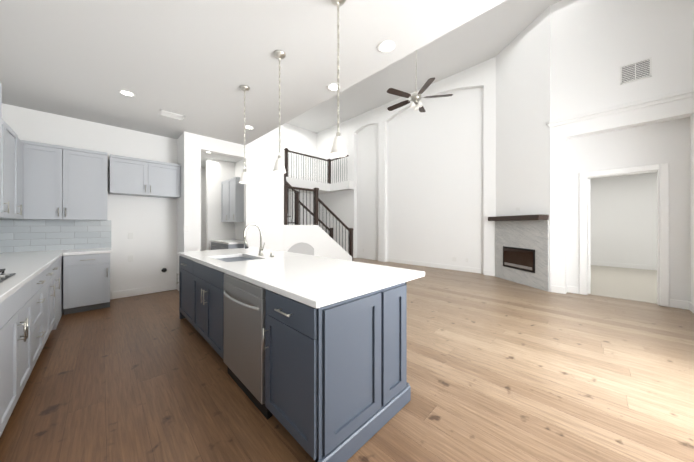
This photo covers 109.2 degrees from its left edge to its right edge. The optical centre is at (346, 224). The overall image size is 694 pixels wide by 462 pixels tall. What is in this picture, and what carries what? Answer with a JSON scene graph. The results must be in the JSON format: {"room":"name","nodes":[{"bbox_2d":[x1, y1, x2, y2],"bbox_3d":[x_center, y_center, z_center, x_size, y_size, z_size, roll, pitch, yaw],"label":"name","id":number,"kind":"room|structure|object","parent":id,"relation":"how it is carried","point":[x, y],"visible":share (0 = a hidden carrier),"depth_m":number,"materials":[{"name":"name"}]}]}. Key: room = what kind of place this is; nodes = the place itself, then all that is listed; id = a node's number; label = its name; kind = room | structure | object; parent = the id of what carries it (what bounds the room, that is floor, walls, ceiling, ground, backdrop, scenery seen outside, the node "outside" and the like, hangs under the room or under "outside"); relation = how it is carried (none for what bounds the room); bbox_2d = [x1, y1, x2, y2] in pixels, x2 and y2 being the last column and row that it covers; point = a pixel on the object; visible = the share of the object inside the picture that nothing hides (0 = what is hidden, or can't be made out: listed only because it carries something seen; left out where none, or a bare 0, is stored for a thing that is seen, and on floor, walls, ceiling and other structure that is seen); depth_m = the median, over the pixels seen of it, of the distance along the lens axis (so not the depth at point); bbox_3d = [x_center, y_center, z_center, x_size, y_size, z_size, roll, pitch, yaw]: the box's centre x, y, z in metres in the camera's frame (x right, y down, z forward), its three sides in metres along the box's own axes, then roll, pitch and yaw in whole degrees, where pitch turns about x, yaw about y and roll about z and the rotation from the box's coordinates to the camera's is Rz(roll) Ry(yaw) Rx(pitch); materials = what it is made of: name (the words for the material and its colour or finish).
{"room":"kitchen","nodes":[
{"label":"kitchen","id":0,"kind":"room"},
{"bbox_2d":[2,103,176,298],"bbox_3d":[-4.329,-0.270,4.336,2.220,3.180,0.150,0,0,-45],"label":"wall","id":1,"kind":"structure","parent":0,"point":[150,223],"depth_m":4.54,"materials":[{"name":"white paint"}]},
{"bbox_2d":[0,219,110,252],"bbox_3d":[-4.620,0.161,3.934,1.239,0.483,0.008,0,0,-45],"label":"backsplash","id":2,"kind":"structure","parent":1,"relation":"attached to","point":[21,235],"depth_m":3.90,"materials":[{"name":"white tile"}]},
{"bbox_2d":[21,140,107,219],"bbox_3d":[-4.413,-0.638,3.867,0.937,1.115,0.388,0,0,-45],"label":"upper cabinet","id":3,"kind":"object","parent":1,"relation":"attached to","point":[64,183],"visible":0.83,"depth_m":3.75,"materials":[{"name":"grey paint"}]},
{"bbox_2d":[128,233,132,238],"bbox_3d":[-3.997,0.201,4.555,0.075,0.115,0.006,0,0,-45],"label":"outlet","id":4,"kind":"object","parent":1,"relation":"attached to","point":[130,235],"visible":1,"depth_m":4.55,"materials":[{"name":"white plastic"}]},
{"bbox_2d":[111,283,175,298],"bbox_3d":[-3.830,1.256,4.712,0.980,0.130,0.019,0,0,-45],"label":"baseboard","id":5,"kind":"structure","parent":1,"relation":"attached to","point":[160,288],"depth_m":4.66,"materials":[{"name":"white paint"}]},
{"bbox_2d":[109,154,180,198],"bbox_3d":[-3.708,-0.857,4.568,0.995,0.635,0.388,0,0,-45],"label":"upper cabinet","id":6,"kind":"object","parent":1,"relation":"attached to","point":[129,176],"visible":1,"depth_m":4.42,"materials":[{"name":"grey paint"}]},
{"bbox_2d":[160,266,167,273],"bbox_3d":[-3.637,0.901,4.902,0.130,0.130,0.020,0,0,-45],"label":"outlet box","id":7,"kind":"object","parent":1,"relation":"attached to","point":[163,270],"visible":1,"depth_m":4.90,"materials":[{"name":"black plastic"}]},
{"bbox_2d":[177,131,189,283],"bbox_3d":[-4.176,-0.268,5.828,0.100,3.180,3.250,0,0,-45],"label":"wall","id":8,"kind":"structure","parent":0,"point":[183,200],"depth_m":4.70,"materials":[{"name":"white paint"}]},
{"bbox_2d":[201,168,205,250],"bbox_3d":[-4.709,-0.266,7.484,1.480,3.180,0.150,0,0,-45],"label":"wall","id":9,"kind":"structure","parent":0,"point":[203,209],"depth_m":7.64,"materials":[{"name":"white paint"}]},
{"bbox_2d":[206,158,234,249],"bbox_3d":[-3.481,-0.216,6.802,0.700,3.080,0.150,0,0,-45],"label":"wall","id":10,"kind":"structure","parent":0,"point":[218,172],"depth_m":6.65,"materials":[{"name":"white paint"}]},
{"bbox_2d":[190,124,283,250],"bbox_3d":[-2.325,-1.503,5.464,2.010,5.650,0.120,0,0,-45],"label":"wall","id":11,"kind":"structure","parent":0,"point":[264,199],"depth_m":5.62,"materials":[{"name":"white paint"}]},
{"bbox_2d":[235,159,243,239],"bbox_3d":[-3.091,-1.501,6.994,0.120,5.650,3.130,0,0,-45],"label":"wall","id":12,"kind":"structure","parent":0,"point":[239,226],"depth_m":6.77,"materials":[{"name":"white paint"}]},
{"bbox_2d":[221,181,226,220],"bbox_3d":[-3.108,-0.627,6.658,0.355,1.100,0.561,0,0,-45],"label":"upper cabinet","id":13,"kind":"object","parent":12,"relation":"attached to","point":[224,183],"depth_m":6.60,"materials":[{"name":"grey wood"}]},
{"bbox_2d":[227,177,243,220],"bbox_3d":[-2.797,-0.627,6.345,0.355,1.100,0.561,0,0,-45],"label":"upper cabinet","id":14,"kind":"object","parent":12,"relation":"attached to","point":[232,199],"depth_m":6.14,"materials":[{"name":"grey wood"}]},
{"bbox_2d":[0,0,505,168],"bbox_3d":[-2.030,-1.812,3.063,3.920,0.100,9.900,0,0,-45],"label":"ceiling","id":15,"kind":"structure","parent":0,"point":[196,63],"depth_m":2.55,"materials":[{"name":"grey paint"}]},
{"bbox_2d":[119,90,135,96],"bbox_3d":[-2.942,-1.757,3.299,0.169,0.007,0.169,0,0,39],"label":"recessed light","id":16,"kind":"object","parent":15,"relation":"in","point":[127,93],"depth_m":3.30,"materials":[{"name":"white plastic"}]},
{"bbox_2d":[158,109,184,119],"bbox_3d":[-2.806,-1.754,3.942,0.320,0.012,0.200,0,0,-45],"label":"ceiling vent","id":17,"kind":"object","parent":15,"relation":"in","point":[171,115],"visible":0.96,"depth_m":3.94,"materials":[{"name":"white plastic"}]},
{"bbox_2d":[239,85,249,183],"bbox_3d":[-1.316,-1.150,3.167,0.132,1.220,0.132,0,0,-45],"label":"pendant light","id":18,"kind":"object","parent":15,"relation":"hanging from","point":[244,178],"visible":1,"depth_m":3.15,"materials":[{"name":"white glass"}]},
{"bbox_2d":[273,50,285,173],"bbox_3d":[-0.695,-1.151,2.543,0.132,1.220,0.132,0,0,-45],"label":"pendant light","id":19,"kind":"object","parent":15,"relation":"hanging from","point":[279,166],"visible":0.98,"depth_m":2.54,"materials":[{"name":"white glass"}]},
{"bbox_2d":[327,83,339,90],"bbox_3d":[-0.170,-1.757,3.150,0.169,0.007,0.169,0,0,39],"label":"recessed light","id":20,"kind":"object","parent":15,"relation":"in","point":[333,86],"depth_m":3.15,"materials":[{"name":"white plastic"}]},
{"bbox_2d":[330,0,346,156],"bbox_3d":[-0.067,-1.152,1.912,0.132,1.220,0.132,0,0,-45],"label":"pendant light","id":21,"kind":"object","parent":15,"relation":"hanging from","point":[338,149],"visible":1,"depth_m":1.91,"materials":[{"name":"white glass"}]},
{"bbox_2d":[378,40,394,52],"bbox_3d":[0.387,-1.758,2.435,0.169,0.007,0.169,0,0,39],"label":"recessed light","id":22,"kind":"object","parent":15,"relation":"in","point":[385,46],"depth_m":2.43,"materials":[{"name":"white plastic"}]},
{"bbox_2d":[284,123,316,224],"bbox_3d":[-2.935,-1.497,10.218,4.650,5.650,0.120,0,0,-45],"label":"wall","id":23,"kind":"structure","parent":0,"point":[300,140],"depth_m":11.03,"materials":[{"name":"white paint"}]},
{"bbox_2d":[0,258,693,461],"bbox_3d":[-0.604,1.371,5.042,8.800,0.100,10.900,0,0,-45],"label":"floor","id":24,"kind":"structure","parent":0,"point":[501,370],"depth_m":2.00,"materials":[{"name":"brown wood"}]},
{"bbox_2d":[0,298,7,436],"bbox_3d":[-1.988,0.878,0.929,0.685,0.876,0.738,0,0,-45],"label":"base cabinet","id":25,"kind":"object","parent":24,"relation":"on","point":[3,305],"depth_m":1.49,"materials":[{"name":"grey paint"}]},
{"bbox_2d":[8,278,35,419],"bbox_3d":[-2.531,0.879,1.475,0.685,0.876,0.920,0,0,-45],"label":"base cabinet","id":26,"kind":"object","parent":24,"relation":"on","point":[31,302],"depth_m":1.76,"materials":[{"name":"grey paint"}]},
{"bbox_2d":[0,250,66,301],"bbox_3d":[-2.319,0.420,1.254,0.716,0.040,7.046,0,0,-45],"label":"countertop","id":27,"kind":"structure","parent":26,"relation":"on","point":[26,265],"depth_m":2.44,"materials":[{"name":"white stone"}]},
{"bbox_2d":[0,269,15,282],"bbox_3d":[-2.566,0.371,1.554,0.465,0.057,0.760,0,0,-45],"label":"gas cooktop","id":28,"kind":"object","parent":27,"relation":"in","point":[4,276],"visible":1,"depth_m":1.85,"materials":[{"name":"silver glass"}]},
{"bbox_2d":[36,266,47,360],"bbox_3d":[-3.050,0.880,1.996,0.685,0.876,0.668,0,0,-45],"label":"base cabinet","id":29,"kind":"object","parent":24,"relation":"on","point":[42,278],"depth_m":2.38,"materials":[{"name":"grey paint"}]},
{"bbox_2d":[48,266,51,335],"bbox_3d":[-3.441,0.880,2.389,0.685,0.876,0.559,0,0,-45],"label":"base cabinet","id":30,"kind":"object","parent":24,"relation":"on","point":[49,267],"depth_m":2.74,"materials":[{"name":"grey paint"}]},
{"bbox_2d":[52,262,55,329],"bbox_3d":[-3.734,0.880,2.684,0.685,0.876,0.509,0,0,-45],"label":"base cabinet","id":31,"kind":"object","parent":24,"relation":"on","point":[53,263],"depth_m":3.05,"materials":[{"name":"grey paint"}]},
{"bbox_2d":[56,254,63,327],"bbox_3d":[-4.335,0.881,3.289,0.685,0.876,1.314,0,0,-45],"label":"base cabinet","id":32,"kind":"object","parent":24,"relation":"on","point":[59,261],"depth_m":3.38,"materials":[{"name":"grey paint"}]},
{"bbox_2d":[63,248,111,314],"bbox_3d":[-4.122,0.862,3.944,0.511,0.915,0.680,0,0,-45],"label":"base cabinet","id":33,"kind":"object","parent":24,"relation":"on","point":[86,279],"visible":1,"depth_m":3.73,"materials":[{"name":"grey paint"}]},
{"bbox_2d":[211,241,218,249],"bbox_3d":[-3.174,0.886,6.535,0.610,0.875,0.640,0,0,-45],"label":"base cabinet","id":34,"kind":"object","parent":24,"relation":"on","point":[214,244],"depth_m":6.28,"materials":[{"name":"grey"}]},
{"bbox_2d":[219,241,243,249],"bbox_3d":[-2.722,0.885,6.081,0.610,0.875,0.640,0,0,-45],"label":"base cabinet","id":35,"kind":"object","parent":24,"relation":"on","point":[221,246],"depth_m":5.82,"materials":[{"name":"grey"}]},
{"bbox_2d":[223,241,243,244],"bbox_3d":[-2.943,0.428,6.301,0.617,0.040,1.302,0,0,-45],"label":"countertop","id":36,"kind":"structure","parent":35,"relation":"on","point":[224,242],"depth_m":5.80,"materials":[{"name":"white stone"}]},
{"bbox_2d":[177,255,413,461],"bbox_3d":[-0.957,0.870,2.632,0.966,0.896,3.144,0,0,-45],"label":"kitchen island","id":37,"kind":"object","parent":24,"relation":"on","point":[311,350],"depth_m":1.54,"materials":[{"name":"grey paint"}]},
{"bbox_2d":[178,247,424,306],"bbox_3d":[-0.864,0.403,2.739,1.120,0.040,3.140,0,0,-45],"label":"island countertop","id":38,"kind":"structure","parent":37,"relation":"on","point":[316,280],"depth_m":1.98,"materials":[{"name":"white stone"}]},
{"bbox_2d":[243,223,264,254],"bbox_3d":[-1.145,0.181,3.042,0.251,0.403,0.096,0,0,-45],"label":"faucet","id":39,"kind":"object","parent":38,"relation":"on","point":[246,243],"visible":1,"depth_m":3.07,"materials":[{"name":"silver metal"}]},
{"bbox_2d":[284,148,353,260],"bbox_3d":[-1.497,-0.761,8.867,3.955,4.175,3.801,0,0,-45],"label":"staircase","id":40,"kind":"structure","parent":24,"relation":"on","point":[314,239],"depth_m":7.24,"materials":[{"name":"white paint"}]},
{"bbox_2d":[488,214,548,291],"bbox_3d":[3.797,0.559,5.590,0.231,1.525,1.460,0,0,-7],"label":"fireplace","id":41,"kind":"object","parent":24,"relation":"on","point":[521,249],"visible":1,"depth_m":5.43,"materials":[{"name":"tile"}]},
{"bbox_2d":[317,57,495,270],"bbox_3d":[1.404,-1.499,8.877,0.150,5.650,7.900,0,0,-45],"label":"wall","id":42,"kind":"structure","parent":0,"point":[341,206],"depth_m":8.90,"materials":[{"name":"white paint"}]},
{"bbox_2d":[356,254,376,259],"bbox_3d":[0.819,1.262,9.554,0.019,0.130,1.218,0,0,-45],"label":"baseboard","id":43,"kind":"structure","parent":42,"relation":"attached to","point":[357,256],"depth_m":9.61,"materials":[{"name":"white paint"}]},
{"bbox_2d":[386,258,481,273],"bbox_3d":[2.587,1.260,7.778,0.019,0.130,3.229,0,0,-45],"label":"baseboard","id":44,"kind":"structure","parent":42,"relation":"attached to","point":[468,269],"depth_m":7.57,"materials":[{"name":"white paint"}]},
{"bbox_2d":[482,269,494,275],"bbox_3d":[3.710,1.258,6.442,0.019,0.130,0.280,0,0,-45],"label":"baseboard","id":45,"kind":"structure","parent":42,"relation":"attached to","point":[485,272],"depth_m":6.44,"materials":[{"name":"white paint"}]},
{"bbox_2d":[357,87,483,268],"bbox_3d":[1.457,-1.498,9.015,0.120,5.650,8.020,0,0,-45],"label":"wall","id":46,"kind":"structure","parent":0,"point":[435,182],"depth_m":7.75,"materials":[{"name":"white paint"}]},
{"bbox_2d":[286,0,560,132],"bbox_3d":[0.573,-4.377,6.235,5.300,0.100,10.720,0,0,-45],"label":"ceiling","id":47,"kind":"structure","parent":0,"point":[495,31],"depth_m":6.53,"materials":[{"name":"white paint"}]},
{"bbox_2d":[387,50,452,111],"bbox_3d":[1.431,-3.408,5.276,1.413,1.840,1.350,0,0,-45],"label":"ceiling fan","id":48,"kind":"object","parent":47,"relation":"hanging from","point":[416,97],"visible":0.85,"depth_m":5.16,"materials":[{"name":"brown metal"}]},
{"bbox_2d":[496,5,550,291],"bbox_3d":[3.976,-1.503,5.615,0.120,5.650,1.508,0,0,-7],"label":"wall","id":49,"kind":"structure","parent":0,"point":[523,118],"depth_m":5.44,"materials":[{"name":"white paint"}]},
{"bbox_2d":[551,0,693,286],"bbox_3d":[4.669,-1.505,4.354,0.200,5.650,1.680,0,0,-45],"label":"wall","id":50,"kind":"structure","parent":0,"point":[596,45],"depth_m":4.33,"materials":[{"name":"white paint"}]},
{"bbox_2d":[547,88,693,127],"bbox_3d":[4.584,-1.980,4.295,0.065,0.120,1.713,0,0,-45],"label":"crown molding","id":51,"kind":"structure","parent":50,"relation":"attached to","point":[678,95],"depth_m":4.15,"materials":[{"name":"white paint"}]},
{"bbox_2d":[620,57,651,84],"bbox_3d":[4.784,-2.545,4.088,0.012,0.310,0.340,0,0,-45],"label":"air vent","id":52,"kind":"object","parent":50,"relation":"in","point":[636,71],"visible":1,"depth_m":4.08,"materials":[{"name":"white plastic"}]},
{"bbox_2d":[588,172,656,265],"bbox_3d":[9.188,-0.176,7.056,0.120,3.000,4.340,0,0,-45],"label":"wall","id":53,"kind":"structure","parent":0,"point":[623,218],"depth_m":7.60,"materials":[{"name":"white paint"}]},
{"bbox_2d":[591,261,656,269],"bbox_3d":[9.157,1.259,6.988,0.015,0.130,4.230,0,0,-45],"label":"baseboard","id":54,"kind":"structure","parent":53,"relation":"attached to","point":[635,266],"depth_m":7.59,"materials":[{"name":"white paint"}]},
{"bbox_2d":[591,265,656,303],"bbox_3d":[7.479,1.370,5.319,4.949,0.104,4.290,0,0,-45],"label":"floor","id":55,"kind":"structure","parent":0,"point":[627,283],"depth_m":5.54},
{"bbox_2d":[566,117,690,306],"bbox_3d":[4.776,-0.180,4.458,0.100,3.000,1.680,0,0,-45],"label":"wall","id":56,"kind":"structure","parent":0,"point":[674,144],"depth_m":4.11,"materials":[{"name":"white paint"}]},
{"bbox_2d":[588,179,590,293],"bbox_3d":[4.867,0.221,5.017,0.818,2.180,0.135,0,0,-45],"label":"door jamb","id":57,"kind":"structure","parent":56,"relation":"in","point":[589,261],"depth_m":4.69,"materials":[{"name":"white paint"}]},
{"bbox_2d":[579,163,668,306],"bbox_3d":[4.843,0.163,4.370,0.128,2.315,1.050,0,0,-45],"label":"door frame","id":58,"kind":"structure","parent":56,"relation":"attached to","point":[662,170],"depth_m":4.08,"materials":[{"name":"white paint"}]},
{"bbox_2d":[690,113,693,303],"bbox_3d":[5.279,-1.506,3.564,0.650,5.650,0.300,0,0,-45],"label":"wall","id":59,"kind":"structure","parent":0,"point":[692,196],"depth_m":3.75,"materials":[{"name":"white paint"}]},
{"bbox_2d":[688,301,693,312],"bbox_3d":[3.750,1.252,2.262,4.450,0.130,0.015,0,0,-45],"label":"baseboard","id":60,"kind":"structure","parent":59,"relation":"attached to","point":[690,305],"depth_m":3.78,"materials":[{"name":"white paint"}]},
{"bbox_3d":[-2.548,-0.275,0.888,0.120,3.180,7.550,0,0,-45],"label":"wall","id":61,"kind":"structure","parent":0,"visible":0},
{"bbox_2d":[0,82,1,137],"bbox_3d":[-2.688,-0.865,1.501,0.535,0.577,0.915,0,0,-45],"label":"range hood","id":62,"kind":"object","parent":61,"relation":"attached to","point":[0,110],"visible":1,"depth_m":2.00,"materials":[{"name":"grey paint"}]},
{"bbox_2d":[0,119,7,218],"bbox_3d":[-3.714,-0.617,2.400,0.350,1.070,0.719,0,0,-45],"label":"upper cabinet","id":63,"kind":"object","parent":61,"relation":"attached to","point":[4,140],"depth_m":2.73,"materials":[{"name":"grey paint"}]},
{"bbox_2d":[8,125,19,218],"bbox_3d":[-4.116,-0.617,2.804,0.350,1.070,0.659,0,0,-45],"label":"upper cabinet","id":64,"kind":"object","parent":61,"relation":"attached to","point":[11,174],"depth_m":3.06,"materials":[{"name":"grey paint"}]},
{"bbox_2d":[20,140,22,218],"bbox_3d":[-4.492,-0.616,3.182,0.350,1.070,0.527,0,0,-45],"label":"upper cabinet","id":65,"kind":"object","parent":61,"relation":"attached to","point":[21,143],"depth_m":3.40,"materials":[{"name":"grey paint"}]}
]}

